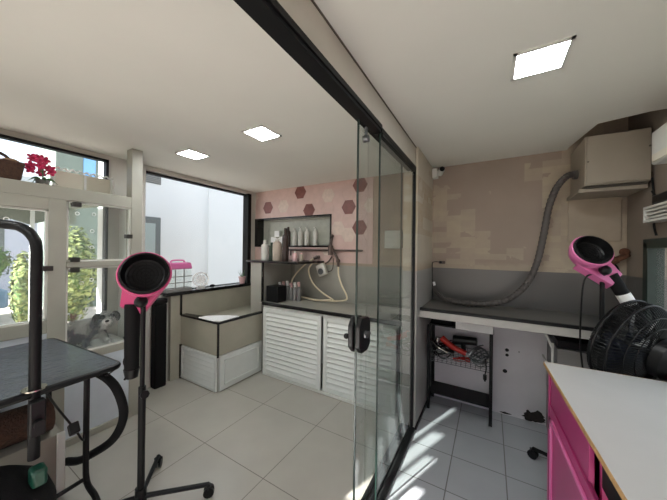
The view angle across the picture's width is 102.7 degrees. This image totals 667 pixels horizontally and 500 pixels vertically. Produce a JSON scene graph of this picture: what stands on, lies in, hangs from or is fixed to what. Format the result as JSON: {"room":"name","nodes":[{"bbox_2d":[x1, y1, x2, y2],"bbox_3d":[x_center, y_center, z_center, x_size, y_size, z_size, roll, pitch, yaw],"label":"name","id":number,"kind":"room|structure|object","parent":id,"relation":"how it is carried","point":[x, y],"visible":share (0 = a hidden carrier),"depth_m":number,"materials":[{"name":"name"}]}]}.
{"room":"pet grooming salon","nodes":[
{"label":"pet grooming salon","id":0,"kind":"room"},
{"bbox_2d":[0,128,255,388],"bbox_3d":[-2.299,0.285,2.429,0.120,2.380,4.060,1,0,30],"label":"wall","id":1,"kind":"structure","parent":0,"point":[117,166],"depth_m":2.62,"materials":[{"name":"white paint"}]},
{"bbox_2d":[0,134,108,311],"bbox_3d":[-2.541,-0.026,1.930,0.062,1.675,1.450,1,0,30],"label":"window","id":2,"kind":"structure","parent":1,"relation":"in","point":[2,136],"depth_m":2.52,"materials":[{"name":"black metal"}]},
{"bbox_2d":[146,171,244,288],"bbox_3d":[-1.709,-0.174,3.472,0.060,1.355,1.410,1,0,30],"label":"window","id":3,"kind":"structure","parent":1,"relation":"in","point":[147,172],"depth_m":3.68,"materials":[{"name":"black metal"}]},
{"bbox_2d":[160,282,250,296],"bbox_3d":[-1.603,0.505,3.475,0.133,0.036,1.523,1,0,30],"label":"window ledge","id":4,"kind":"object","parent":1,"relation":"attached to","point":[219,287],"visible":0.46,"depth_m":3.37,"materials":[{"name":"black stone"}]},
{"bbox_2d":[162,259,191,293],"bbox_3d":[-1.821,0.296,3.104,0.120,0.373,0.302,1,0,30],"label":"pet carrier","id":5,"kind":"object","parent":4,"relation":"on","point":[184,265],"visible":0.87,"depth_m":3.08,"materials":[{"name":"pink plastic"}]},
{"bbox_2d":[162,286,191,293],"bbox_3d":[-1.823,0.462,3.104,0.120,0.041,0.300,1,0,30],"label":"tray","id":6,"kind":"object","parent":5,"relation":"on","point":[185,288],"depth_m":3.06,"materials":[{"name":"grey metal"}]},
{"bbox_2d":[192,272,208,288],"bbox_3d":[-1.672,0.380,3.358,0.063,0.210,0.184,1,0,44],"label":"round ornament","id":7,"kind":"object","parent":4,"relation":"on","point":[200,278],"visible":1,"depth_m":3.35,"materials":[{"name":"white plastic"}]},
{"bbox_2d":[238,270,245,283],"bbox_3d":[-1.345,0.387,3.917,0.113,0.205,0.104,1,0,-30],"label":"potted plant","id":8,"kind":"object","parent":4,"relation":"on","point":[241,277],"visible":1,"depth_m":3.89,"materials":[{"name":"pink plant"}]},
{"bbox_2d":[182,285,250,314],"bbox_3d":[-1.482,0.707,3.615,0.035,0.360,1.170,1,0,30],"label":"backsplash","id":9,"kind":"structure","parent":1,"relation":"attached to","point":[201,303],"depth_m":3.48,"materials":[{"name":"beige stone"}]},
{"bbox_2d":[244,194,251,282],"bbox_3d":[-1.296,-0.177,4.035,0.070,1.337,0.060,1,0,30],"label":"window","id":10,"kind":"structure","parent":1,"relation":"in","point":[247,265],"depth_m":4.01,"materials":[{"name":"black metal"}]},
{"bbox_2d":[250,262,290,369],"bbox_3d":[-0.837,0.827,3.594,0.190,1.335,0.560,1,0,30],"label":"wall","id":11,"kind":"structure","parent":0,"point":[274,273],"depth_m":3.38,"materials":[{"name":"beige paint"}]},
{"bbox_2d":[261,263,263,301],"bbox_3d":[-0.880,0.399,3.307,0.018,0.480,0.025,1,0,30],"label":"trim","id":12,"kind":"structure","parent":11,"relation":"attached to","point":[262,266],"depth_m":3.30,"materials":[{"name":"black metal"}]},
{"bbox_2d":[57,364,547,499],"bbox_3d":[-0.470,1.521,1.429,4.370,0.050,4.210,1,0,30],"label":"floor","id":13,"kind":"structure","parent":0,"point":[261,436],"depth_m":2.01,"materials":[{"name":"tile"}]},
{"bbox_2d":[0,462,56,499],"bbox_3d":[-1.480,1.218,1.098,0.480,0.529,0.490,1,0,30],"label":"stool","id":14,"kind":"object","parent":13,"relation":"on","point":[17,482],"visible":1,"depth_m":1.16,"materials":[{"name":"black plastic"}]},
{"bbox_2d":[0,425,64,492],"bbox_3d":[-2.120,1.286,1.282,0.500,0.380,1.080,1,0,30],"label":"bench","id":15,"kind":"object","parent":13,"relation":"on","point":[52,445],"visible":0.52,"depth_m":1.58,"materials":[{"name":"white wood"}]},
{"bbox_2d":[0,398,55,449],"bbox_3d":[-2.117,1.008,1.304,0.397,0.190,1.005,1,0,35],"label":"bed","id":16,"kind":"object","parent":15,"relation":"on","point":[13,422],"visible":0.53,"depth_m":1.50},
{"bbox_2d":[0,338,120,499],"bbox_3d":[-1.857,1.054,1.136,1.017,0.850,1.279,1,0,26],"label":"table","id":17,"kind":"object","parent":13,"relation":"on","point":[64,364],"visible":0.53,"depth_m":1.47,"materials":[{"name":"black rubber"}]},
{"bbox_2d":[0,219,47,461],"bbox_3d":[-1.659,0.396,1.163,0.778,1.091,0.114,1,0,-7],"label":"stand","id":18,"kind":"object","parent":17,"relation":"attached to","point":[36,410],"visible":1,"depth_m":1.19,"materials":[{"name":"black metal"}]},
{"bbox_2d":[20,383,47,393],"bbox_3d":[-1.364,0.631,1.214,0.084,0.006,0.084,1,0,30],"label":"washer","id":19,"kind":"object","parent":18,"relation":"in","point":[36,389],"depth_m":1.20,"materials":[{"name":"silver metal"}]},
{"bbox_2d":[46,393,84,440],"bbox_3d":[-1.396,0.861,1.377,0.070,0.398,0.238,1,0,1],"label":"support rod","id":20,"kind":"object","parent":17,"relation":"hanging from","point":[73,428],"visible":0.94,"depth_m":1.42,"materials":[{"name":"black metal"}]},
{"bbox_2d":[65,373,128,465],"bbox_3d":[-1.430,1.025,1.588,0.564,0.641,0.080,1,0,23],"label":"hose","id":21,"kind":"object","parent":17,"relation":"hanging from","point":[110,381],"visible":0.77,"depth_m":1.50,"materials":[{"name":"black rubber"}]},
{"bbox_2d":[0,148,142,447],"bbox_3d":[-2.309,0.284,1.851,0.419,2.379,1.555,1,0,30],"label":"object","id":22,"kind":"object","parent":13,"relation":"on","point":[53,200],"visible":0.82,"depth_m":2.02,"materials":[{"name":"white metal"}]},
{"bbox_2d":[0,152,24,179],"bbox_3d":[-2.287,-0.574,1.752,0.210,0.205,0.312,1,0,30],"label":"wicker basket","id":23,"kind":"object","parent":22,"relation":"on","point":[10,168],"visible":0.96,"depth_m":1.79,"materials":[{"name":"brown wicker"}]},
{"bbox_2d":[25,153,57,184],"bbox_3d":[-2.167,-0.587,1.974,0.130,0.234,0.171,1,0,30],"label":"orchid","id":24,"kind":"object","parent":22,"relation":"on","point":[41,161],"visible":0.98,"depth_m":1.96,"materials":[{"name":"red plant"}]},
{"bbox_2d":[50,166,114,194],"bbox_3d":[-2.143,-0.566,2.280,0.102,0.193,0.416,1,0,30],"label":"box","id":25,"kind":"object","parent":22,"relation":"on","point":[67,179],"visible":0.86,"depth_m":2.24,"materials":[{"name":"beige cardboard"}]},
{"bbox_2d":[67,310,119,348],"bbox_3d":[-2.082,0.659,2.231,0.473,0.291,0.303,1,0,-6],"label":"dog","id":26,"kind":"object","parent":22,"relation":"on","point":[82,331],"visible":0.85,"depth_m":2.21},
{"bbox_2d":[150,297,167,388],"bbox_3d":[-1.894,1.003,2.892,0.108,0.955,0.130,1,0,30],"label":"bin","id":27,"kind":"object","parent":13,"relation":"on","point":[159,307],"visible":0.87,"depth_m":2.85,"materials":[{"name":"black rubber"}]},
{"bbox_2d":[116,252,213,499],"bbox_3d":[-1.079,0.749,1.504,0.566,1.478,0.566,1,0,25],"label":"dryer","id":28,"kind":"object","parent":13,"relation":"on","point":[142,277],"visible":1,"depth_m":1.49,"materials":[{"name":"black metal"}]},
{"bbox_2d":[128,261,163,289],"bbox_3d":[-0.992,0.134,1.408,0.172,0.162,0.066,1,0,-41],"label":"grille","id":29,"kind":"object","parent":28,"relation":"attached to","point":[142,275],"depth_m":1.41,"materials":[{"name":"black plastic"}]},
{"bbox_2d":[167,285,261,391],"bbox_3d":[-1.235,1.009,3.400,0.740,0.960,1.293,1,0,30],"label":"tub","id":30,"kind":"object","parent":13,"relation":"on","point":[214,356],"visible":0.98,"depth_m":3.03,"materials":[{"name":"beige stone"}]},
{"bbox_2d":[198,315,238,321],"bbox_3d":[-1.272,0.745,2.966,0.334,0.010,0.282,1,0,30],"label":"folded towel","id":31,"kind":"object","parent":30,"relation":"on","point":[217,318],"visible":1,"depth_m":2.92,"materials":[{"name":"white fabric"}]},
{"bbox_2d":[262,305,401,420],"bbox_3d":[0.022,1.092,3.038,1.700,0.825,0.604,1,0,30],"label":"base cabinet","id":32,"kind":"object","parent":13,"relation":"on","point":[296,343],"visible":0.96,"depth_m":2.76,"materials":[{"name":"white wood"}]},
{"bbox_2d":[259,264,402,326],"bbox_3d":[0.007,0.430,3.058,1.760,0.472,0.634,1,0,30],"label":"countertop","id":33,"kind":"structure","parent":32,"relation":"on","point":[329,284],"depth_m":3.17,"materials":[{"name":"grey stone"}]},
{"bbox_2d":[266,284,285,302],"bbox_3d":[-0.716,0.543,3.340,0.190,0.194,0.160,1,0,30],"label":"crate","id":34,"kind":"object","parent":33,"relation":"on","point":[275,293],"visible":1,"depth_m":3.28,"materials":[{"name":"black plastic"}]},
{"bbox_2d":[286,281,289,299],"bbox_3d":[-0.597,0.520,3.456,0.056,0.242,0.056,1,0,30],"label":"bottle","id":35,"kind":"object","parent":33,"relation":"on","point":[287,282],"visible":0.89,"depth_m":3.44,"materials":[{"name":"grey plastic"}]},
{"bbox_2d":[289,283,292,299],"bbox_3d":[-0.543,0.532,3.424,0.056,0.220,0.056,1,0,30],"label":"bottle","id":36,"kind":"object","parent":33,"relation":"on","point":[290,284],"visible":0.96,"depth_m":3.41,"materials":[{"name":"grey plastic"}]},
{"bbox_2d":[293,282,296,300],"bbox_3d":[-0.490,0.527,3.393,0.056,0.231,0.056,1,0,30],"label":"bottle","id":37,"kind":"object","parent":33,"relation":"on","point":[294,283],"visible":0.98,"depth_m":3.37,"materials":[{"name":"grey plastic"}]},
{"bbox_2d":[297,282,300,300],"bbox_3d":[-0.436,0.522,3.361,0.056,0.242,0.056,1,0,30],"label":"bottle","id":38,"kind":"object","parent":33,"relation":"on","point":[298,283],"visible":1,"depth_m":3.34,"materials":[{"name":"grey plastic"}]},
{"bbox_2d":[316,256,333,276],"bbox_3d":[-0.114,0.209,3.387,0.233,0.262,0.102,1,0,19],"label":"heater","id":39,"kind":"object","parent":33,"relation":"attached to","point":[321,268],"visible":1,"depth_m":3.37,"materials":[{"name":"white plastic"}]},
{"bbox_2d":[427,322,493,426],"bbox_3d":[1.198,1.113,2.530,0.548,0.810,0.273,1,0,30],"label":"tool cart","id":40,"kind":"object","parent":13,"relation":"on","point":[447,390],"depth_m":2.50,"materials":[{"name":"black metal"}]},
{"bbox_2d":[430,337,447,352],"bbox_3d":[0.990,0.890,2.513,0.050,0.128,0.174,1,0,-41],"label":"scissors","id":41,"kind":"object","parent":40,"relation":"on","point":[437,339],"visible":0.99,"depth_m":2.50,"materials":[{"name":"silver metal"}]},
{"bbox_2d":[429,322,455,328],"bbox_3d":[1.083,0.713,2.605,0.240,0.013,0.240,1,0,30],"label":"shelf","id":42,"kind":"object","parent":40,"relation":"attached to","point":[431,323],"depth_m":2.53,"materials":[{"name":"black metal"}]},
{"bbox_2d":[431,319,454,324],"bbox_3d":[1.076,0.659,2.611,0.200,0.085,0.238,1,0,30],"label":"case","id":43,"kind":"object","parent":40,"relation":"on","point":[432,320],"visible":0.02,"depth_m":2.54,"materials":[{"name":"black plastic"}]},
{"bbox_2d":[440,336,468,355],"bbox_3d":[1.144,0.903,2.522,0.267,0.142,0.060,1,0,40],"label":"hair clipper","id":44,"kind":"object","parent":40,"relation":"in","point":[443,339],"visible":0.98,"depth_m":2.51,"materials":[{"name":"red plastic"}]},
{"bbox_2d":[430,342,488,372],"bbox_3d":[1.198,1.008,2.535,0.522,0.106,0.247,1,0,30],"label":"wire basket","id":45,"kind":"object","parent":40,"relation":"on","point":[432,349],"depth_m":2.48,"materials":[{"name":"black metal"}]},
{"bbox_2d":[430,381,488,407],"bbox_3d":[1.194,1.361,2.535,0.515,0.015,0.240,1,0,30],"label":"shelf","id":46,"kind":"object","parent":40,"relation":"attached to","point":[447,390],"depth_m":2.51,"materials":[{"name":"black metal"}]},
{"bbox_2d":[453,335,477,356],"bbox_3d":[1.261,0.923,2.557,0.209,0.198,0.090,1,0,36],"label":"dryer","id":47,"kind":"object","parent":40,"relation":"in","point":[457,339],"visible":0.89,"depth_m":2.54,"materials":[{"name":"black plastic"}]},
{"bbox_2d":[456,322,493,334],"bbox_3d":[1.287,0.656,2.428,0.290,0.104,0.300,1,0,30],"label":"tray","id":48,"kind":"object","parent":40,"relation":"on","point":[460,326],"visible":0.29,"depth_m":2.29,"materials":[{"name":"white plastic"}]},
{"bbox_2d":[483,358,486,381],"bbox_3d":[1.308,1.036,2.302,0.028,0.196,0.028,1,0,30],"label":"plug","id":49,"kind":"object","parent":40,"relation":"hanging from","point":[484,375],"visible":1,"depth_m":2.30,"materials":[{"name":"black plastic"}]},
{"bbox_2d":[527,236,650,459],"bbox_3d":[1.681,0.717,1.657,0.736,1.611,0.736,1,0,30],"label":"dryer","id":50,"kind":"object","parent":13,"relation":"on","point":[592,256],"visible":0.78,"depth_m":1.64,"materials":[{"name":"pink plastic"}]},
{"bbox_2d":[576,243,602,260],"bbox_3d":[1.591,0.018,1.660,0.148,0.133,0.083,1,0,30],"label":"grille","id":51,"kind":"object","parent":50,"relation":"attached to","point":[591,251],"depth_m":1.67,"materials":[{"name":"black plastic"}]},
{"bbox_2d":[542,334,636,430],"bbox_3d":[1.893,1.075,2.023,0.526,0.903,0.438,1,0,30],"label":"base cabinet","id":52,"kind":"object","parent":13,"relation":"on","point":[563,350],"visible":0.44,"depth_m":1.94,"materials":[{"name":"wood"}]},
{"bbox_2d":[543,361,666,499],"bbox_3d":[1.001,1.063,0.565,0.594,0.900,1.752,1,0,28],"label":"counter","id":53,"kind":"object","parent":13,"relation":"on","point":[607,440],"visible":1,"depth_m":1.01,"materials":[{"name":"white laminate"}]},
{"bbox_2d":[587,300,666,379],"bbox_3d":[1.608,0.894,1.412,0.445,1.255,0.444,1,0,30],"label":"pedestal fan","id":54,"kind":"object","parent":13,"relation":"on","point":[621,356],"visible":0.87,"depth_m":1.35,"materials":[{"name":"black plastic"}]},
{"bbox_2d":[0,0,666,192],"bbox_3d":[-0.440,-0.909,1.433,4.370,0.050,4.210,1,0,30],"label":"ceiling","id":55,"kind":"structure","parent":0,"point":[160,79],"depth_m":1.39,"materials":[{"name":"paint"}]},
{"bbox_2d":[175,148,209,159],"bbox_3d":[-1.313,-0.889,2.485,0.210,0.008,0.210,1,0,30],"label":"recessed light","id":56,"kind":"object","parent":55,"relation":"in","point":[189,153],"visible":1,"depth_m":2.48,"materials":[{"name":"white plastic"}]},
{"bbox_2d":[178,150,206,158],"bbox_3d":[-1.313,-0.889,2.485,0.182,0.005,0.182,1,0,30],"label":"diffuser","id":57,"kind":"object","parent":56,"relation":"attached to","point":[192,154],"depth_m":2.48,"materials":[{"name":"white plastic"}]},
{"bbox_2d":[241,125,281,141],"bbox_3d":[-0.542,-0.880,2.020,0.210,0.008,0.210,1,0,30],"label":"recessed light","id":58,"kind":"object","parent":55,"relation":"in","point":[261,133],"visible":1,"depth_m":2.01,"materials":[{"name":"white plastic"}]},
{"bbox_2d":[245,127,277,140],"bbox_3d":[-0.542,-0.881,2.020,0.182,0.005,0.182,1,0,30],"label":"diffuser","id":59,"kind":"object","parent":58,"relation":"attached to","point":[259,133],"depth_m":2.01,"materials":[{"name":"white plastic"}]},
{"bbox_2d":[510,35,575,81],"bbox_3d":[0.941,-0.863,1.218,0.210,0.008,0.210,1,0,30],"label":"recessed light","id":60,"kind":"object","parent":55,"relation":"in","point":[552,56],"visible":1,"depth_m":1.20,"materials":[{"name":"white plastic"}]},
{"bbox_2d":[514,41,569,78],"bbox_3d":[0.941,-0.863,1.218,0.182,0.005,0.182,1,0,30],"label":"diffuser","id":61,"kind":"object","parent":60,"relation":"attached to","point":[552,56],"depth_m":1.20,"materials":[{"name":"white plastic"}]},
{"bbox_2d":[277,0,432,429],"bbox_3d":[-0.011,0.311,1.141,0.130,2.380,3.960,1,0,30],"label":"wall","id":62,"kind":"structure","parent":0,"point":[424,180],"depth_m":2.27,"materials":[{"name":"paint"}]},
{"bbox_2d":[233,0,415,170],"bbox_3d":[-0.164,-0.706,0.851,0.076,0.040,3.290,1,0,30],"label":"door track","id":63,"kind":"object","parent":62,"relation":"attached to","point":[269,15],"visible":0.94,"depth_m":0.96,"materials":[{"name":"black metal"}]},
{"bbox_2d":[344,119,402,499],"bbox_3d":[0.305,0.399,1.727,0.123,2.155,0.823,1,0,30],"label":"door","id":64,"kind":"structure","parent":63,"relation":"attached to","point":[358,335],"depth_m":1.39,"materials":[{"name":"clear"}]},
{"bbox_2d":[311,0,416,147],"bbox_3d":[0.034,-0.874,1.125,0.009,0.006,3.960,1,0,30],"label":"trim","id":65,"kind":"structure","parent":62,"relation":"attached to","point":[312,1],"depth_m":1.21,"materials":[{"name":"brown metal"}]},
{"bbox_2d":[361,423,414,499],"bbox_3d":[-0.200,1.485,0.853,0.120,0.028,3.290,1,0,30],"label":"trim","id":66,"kind":"structure","parent":62,"relation":"attached to","point":[389,465],"depth_m":1.84,"materials":[{"name":"black metal"}]},
{"bbox_2d":[375,133,415,499],"bbox_3d":[0.465,0.401,1.903,0.030,2.155,0.821,1,0,30],"label":"fixed glass panel","id":67,"kind":"object","parent":66,"relation":"on","point":[381,136],"visible":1,"depth_m":2.23,"materials":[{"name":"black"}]},
{"bbox_2d":[255,117,627,384],"bbox_3d":[0.576,0.146,3.181,4.370,2.730,0.150,1,0,30],"label":"wall","id":68,"kind":"structure","parent":0,"point":[488,215],"depth_m":2.50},
{"bbox_2d":[246,259,323,263],"bbox_3d":[-0.620,0.148,3.457,0.830,0.026,0.563,1,0,30],"label":"shelf","id":69,"kind":"object","parent":68,"relation":"on","point":[268,260],"visible":0.74,"depth_m":3.22,"materials":[{"name":"black stone"}]},
{"bbox_2d":[261,240,268,259],"bbox_3d":[-0.914,0.001,3.554,0.096,0.260,0.096,1,0,30],"label":"shampoo bottle","id":70,"kind":"object","parent":69,"relation":"on","point":[264,247],"visible":1,"depth_m":3.52,"materials":[{"name":"white plastic"}]},
{"bbox_2d":[269,242,272,259],"bbox_3d":[-0.811,0.017,3.493,0.072,0.230,0.072,1,0,30],"label":"shampoo bottle","id":71,"kind":"object","parent":69,"relation":"on","point":[271,243],"visible":0.74,"depth_m":3.46,"materials":[{"name":"grey plastic"}]},
{"bbox_2d":[272,237,281,260],"bbox_3d":[-0.722,-0.017,3.418,0.116,0.300,0.116,1,0,30],"label":"bottle","id":72,"kind":"object","parent":69,"relation":"on","point":[277,245],"visible":0.97,"depth_m":3.37,"materials":[{"name":"beige plastic"}]},
{"bbox_2d":[282,228,288,260],"bbox_3d":[-0.608,-0.071,3.374,0.084,0.410,0.084,1,0,30],"label":"shampoo bottle","id":73,"kind":"object","parent":69,"relation":"on","point":[285,238],"visible":1,"depth_m":3.34,"materials":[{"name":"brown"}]},
{"bbox_2d":[292,251,296,260],"bbox_3d":[-0.488,0.075,3.373,0.060,0.120,0.060,1,0,30],"label":"soap bottle","id":74,"kind":"object","parent":69,"relation":"on","point":[294,258],"visible":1,"depth_m":3.35,"materials":[{"name":"pink plastic"}]},
{"bbox_2d":[255,214,331,246],"bbox_3d":[-0.591,-0.257,3.842,1.380,0.430,0.140,1,0,30],"label":"niche","id":75,"kind":"object","parent":68,"relation":"attached to","point":[259,223],"visible":0.56,"depth_m":4.02,"materials":[{"name":"black stone"}]},
{"bbox_2d":[271,231,281,242],"bbox_3d":[-0.830,-0.176,3.999,0.230,0.220,0.070,1,0,30],"label":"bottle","id":76,"kind":"object","parent":75,"relation":"in","point":[276,233],"visible":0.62,"depth_m":3.98,"materials":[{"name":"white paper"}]},
{"bbox_2d":[287,227,290,245],"bbox_3d":[-0.654,-0.199,3.855,0.068,0.270,0.068,1,0,30],"label":"shampoo bottle","id":77,"kind":"object","parent":75,"relation":"in","point":[288,228],"visible":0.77,"depth_m":3.83,"materials":[{"name":"grey plastic"}]},
{"bbox_2d":[292,229,296,245],"bbox_3d":[-0.551,-0.183,3.794,0.064,0.240,0.064,1,0,30],"label":"pump bottle","id":78,"kind":"object","parent":75,"relation":"in","point":[294,242],"visible":1,"depth_m":3.77,"materials":[{"name":"white plastic"}]},
{"bbox_2d":[298,227,302,245],"bbox_3d":[-0.464,-0.192,3.744,0.064,0.260,0.064,1,0,30],"label":"pump bottle","id":79,"kind":"object","parent":75,"relation":"in","point":[300,233],"visible":1,"depth_m":3.72,"materials":[{"name":"white plastic"}]},
{"bbox_2d":[304,227,308,245],"bbox_3d":[-0.369,-0.186,3.688,0.064,0.250,0.064,1,0,30],"label":"pump bottle","id":80,"kind":"object","parent":75,"relation":"in","point":[306,236],"visible":1,"depth_m":3.66,"materials":[{"name":"white plastic"}]},
{"bbox_2d":[313,227,317,245],"bbox_3d":[-0.249,-0.184,3.617,0.064,0.250,0.064,1,0,30],"label":"pump bottle","id":81,"kind":"object","parent":75,"relation":"in","point":[315,233],"visible":1,"depth_m":3.59,"materials":[{"name":"white plastic"}]},
{"bbox_2d":[264,217,329,245],"bbox_3d":[-0.564,-0.259,3.909,1.360,0.395,0.017,1,0,30],"label":"tiles","id":82,"kind":"structure","parent":68,"relation":"attached to","point":[322,224],"depth_m":3.81,"materials":[{"name":"grey tile"}]},
{"bbox_2d":[255,176,373,263],"bbox_3d":[-0.372,-0.362,3.651,1.950,1.035,0.008,1,0,30],"label":"wall tiles","id":83,"kind":"structure","parent":68,"relation":"attached to","point":[338,199],"depth_m":3.41,"materials":[{"name":"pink tile"}]},
{"bbox_2d":[289,234,362,301],"bbox_3d":[-0.182,0.218,3.414,1.130,0.840,0.206,1,0,30],"label":"shower mixer","id":84,"kind":"object","parent":83,"relation":"attached to","point":[331,250],"visible":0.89,"depth_m":3.36,"materials":[{"name":"metal"}]},
{"bbox_2d":[295,264,402,308],"bbox_3d":[0.191,0.424,3.311,1.700,0.455,0.011,1,0,30],"label":"backsplash","id":85,"kind":"structure","parent":68,"relation":"attached to","point":[329,284],"depth_m":3.27,"materials":[{"name":"grey stone"}]},
{"bbox_2d":[385,230,402,247],"bbox_3d":[0.677,-0.118,3.003,0.200,0.200,0.057,1,0,30],"label":"electrical box","id":86,"kind":"object","parent":68,"relation":"attached to","point":[392,238],"visible":0.88,"depth_m":2.98,"materials":[{"name":"white plastic"}]},
{"bbox_2d":[432,166,444,178],"bbox_3d":[1.079,-0.791,2.730,0.093,0.095,0.171,1,0,-24],"label":"security camera","id":87,"kind":"object","parent":68,"relation":"attached to","point":[435,173],"visible":1,"depth_m":2.73,"materials":[{"name":"white plastic"}]},
{"bbox_2d":[432,261,444,296],"bbox_3d":[1.088,0.305,2.771,0.127,0.385,0.034,1,0,30],"label":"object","id":88,"kind":"object","parent":68,"relation":"attached to","point":[440,262],"visible":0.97,"depth_m":2.79,"materials":[{"name":"metal"}]},
{"bbox_2d":[434,326,546,424],"bbox_3d":[1.638,1.063,2.451,1.360,0.920,0.015,1,0,30],"label":"panel","id":89,"kind":"object","parent":68,"relation":"attached to","point":[519,371],"visible":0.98,"depth_m":2.46,"materials":[{"name":"paint"}]},
{"bbox_2d":[420,299,658,346],"bbox_3d":[1.519,0.555,2.208,1.446,0.083,0.563,1,0,30],"label":"countertop","id":90,"kind":"structure","parent":68,"relation":"attached to","point":[566,324],"depth_m":2.09,"materials":[{"name":"grey stone"}]},
{"bbox_2d":[568,197,624,240],"bbox_3d":[2.127,-0.251,2.167,0.335,0.360,0.029,1,0,30],"label":"board","id":91,"kind":"object","parent":68,"relation":"attached to","point":[599,217],"visible":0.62,"depth_m":2.16,"materials":[{"name":"paint"}]},
{"bbox_2d":[611,248,630,270],"bbox_3d":[2.200,0.118,2.090,0.082,0.266,0.180,1,0,-36],"label":"rusty pipe","id":92,"kind":"object","parent":68,"relation":"attached to","point":[624,253],"visible":0.7,"depth_m":2.04,"materials":[{"name":"metal"}]},
{"bbox_2d":[626,109,666,381],"bbox_3d":[1.314,0.152,0.305,0.120,2.730,4.060,1,0,30],"label":"wall","id":93,"kind":"structure","parent":0,"point":[637,231],"depth_m":1.89,"materials":[{"name":"paint"}]},
{"bbox_2d":[567,127,651,200],"bbox_3d":[2.044,-0.612,1.991,0.383,0.390,0.416,1,0,30],"label":"box","id":94,"kind":"object","parent":93,"relation":"attached to","point":[618,164],"visible":0.99,"depth_m":1.84,"materials":[{"name":"paint"}]},
{"bbox_2d":[432,170,578,306],"bbox_3d":[1.430,-0.054,2.341,1.088,1.142,0.105,1,0,33],"label":"hose","id":95,"kind":"object","parent":94,"relation":"hanging from","point":[574,174],"visible":0.99,"depth_m":2.16,"materials":[{"name":"grey plastic"}]},
{"bbox_2d":[651,177,657,235],"bbox_3d":[2.065,-0.282,1.717,0.015,0.383,0.062,1,0,30],"label":"cable","id":96,"kind":"object","parent":94,"relation":"hanging from","point":[652,178],"visible":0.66,"depth_m":1.72,"materials":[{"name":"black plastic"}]},
{"bbox_2d":[642,237,666,349],"bbox_3d":[1.767,0.283,1.175,0.080,0.720,1.420,1,0,30],"label":"window","id":97,"kind":"structure","parent":93,"relation":"in","point":[653,249],"depth_m":1.74,"materials":[{"name":"glass"}]},
{"bbox_2d":[643,190,666,222],"bbox_3d":[1.915,-0.272,1.510,0.074,0.194,0.440,1,0,30],"label":"air vent","id":98,"kind":"object","parent":93,"relation":"in","point":[656,213],"depth_m":1.60,"materials":[{"name":"white plastic"}]},
{"bbox_2d":[652,122,666,164],"bbox_3d":[1.659,-0.571,1.146,0.151,0.185,0.750,1,0,30],"label":"air conditioner","id":99,"kind":"object","parent":93,"relation":"attached to","point":[659,137],"visible":1,"depth_m":1.43,"materials":[{"name":"white plastic"}]},
{"label":"outside","id":100,"kind":"structure","parent":0,"visible":0},
{"bbox_2d":[0,292,96,326],"bbox_3d":[-14.393,1.484,8.452,26.650,0.200,40.000,1,0,30],"label":"ground","id":101,"kind":"structure","parent":100,"point":[5,313],"depth_m":6.14,"materials":[{"name":"concrete"}]},
{"bbox_2d":[0,288,7,308],"bbox_3d":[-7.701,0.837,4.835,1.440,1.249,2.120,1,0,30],"label":"parked car","id":102,"kind":"object","parent":101,"relation":"on","point":[3,292],"visible":0.96,"depth_m":5.35,"materials":[{"name":"blue paint"}]},
{"bbox_2d":[0,246,14,277],"bbox_3d":[-8.808,0.627,6.741,1.027,1.654,1.020,1,0,30],"label":"round bush","id":103,"kind":"object","parent":101,"relation":"on","point":[4,259],"visible":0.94,"depth_m":6.88,"materials":[{"name":"green plant"}]},
{"bbox_2d":[8,251,28,322],"bbox_3d":[-5.719,0.749,4.899,0.722,1.480,0.335,1,0,30],"label":"bush","id":104,"kind":"object","parent":101,"relation":"on","point":[19,283],"visible":0.8,"depth_m":4.76,"materials":[{"name":"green plant"}]},
{"bbox_2d":[0,176,37,291],"bbox_3d":[-13.681,-0.783,8.285,4.800,4.350,7.000,1,0,30],"label":"house","id":105,"kind":"structure","parent":101,"relation":"on","point":[15,241],"depth_m":9.05,"materials":[{"name":"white paint"}]},
{"bbox_2d":[0,203,100,320],"bbox_3d":[-3.731,0.427,2.365,2.020,2.160,2.700,1,0,30],"label":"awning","id":106,"kind":"object","parent":101,"relation":"on","point":[30,217],"visible":0.3,"depth_m":3.62,"materials":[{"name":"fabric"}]},
{"bbox_2d":[37,148,98,306],"bbox_3d":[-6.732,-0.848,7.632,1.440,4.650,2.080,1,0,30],"label":"office building","id":107,"kind":"structure","parent":101,"relation":"on","point":[85,220],"depth_m":6.84,"materials":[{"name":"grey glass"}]},
{"bbox_2d":[67,226,96,324],"bbox_3d":[-5.206,0.491,5.359,0.916,2.011,0.740,1,0,30],"label":"street tree","id":108,"kind":"object","parent":101,"relation":"on","point":[78,295],"visible":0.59,"depth_m":5.22,"materials":[{"name":"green plant"}]},
{"bbox_2d":[96,162,242,313],"bbox_3d":[-1.562,-0.086,6.465,0.352,3.250,6.440,1,0,30],"label":"building","id":109,"kind":"structure","parent":101,"relation":"on","point":[202,227],"depth_m":4.67,"materials":[{"name":"grey paint"}]},
{"bbox_2d":[146,174,160,184],"bbox_3d":[-2.795,-1.119,4.113,0.030,0.180,0.240,1,0,30],"label":"vent grille","id":110,"kind":"object","parent":109,"relation":"attached to","point":[150,179],"depth_m":4.10,"materials":[{"name":"grey metal"}]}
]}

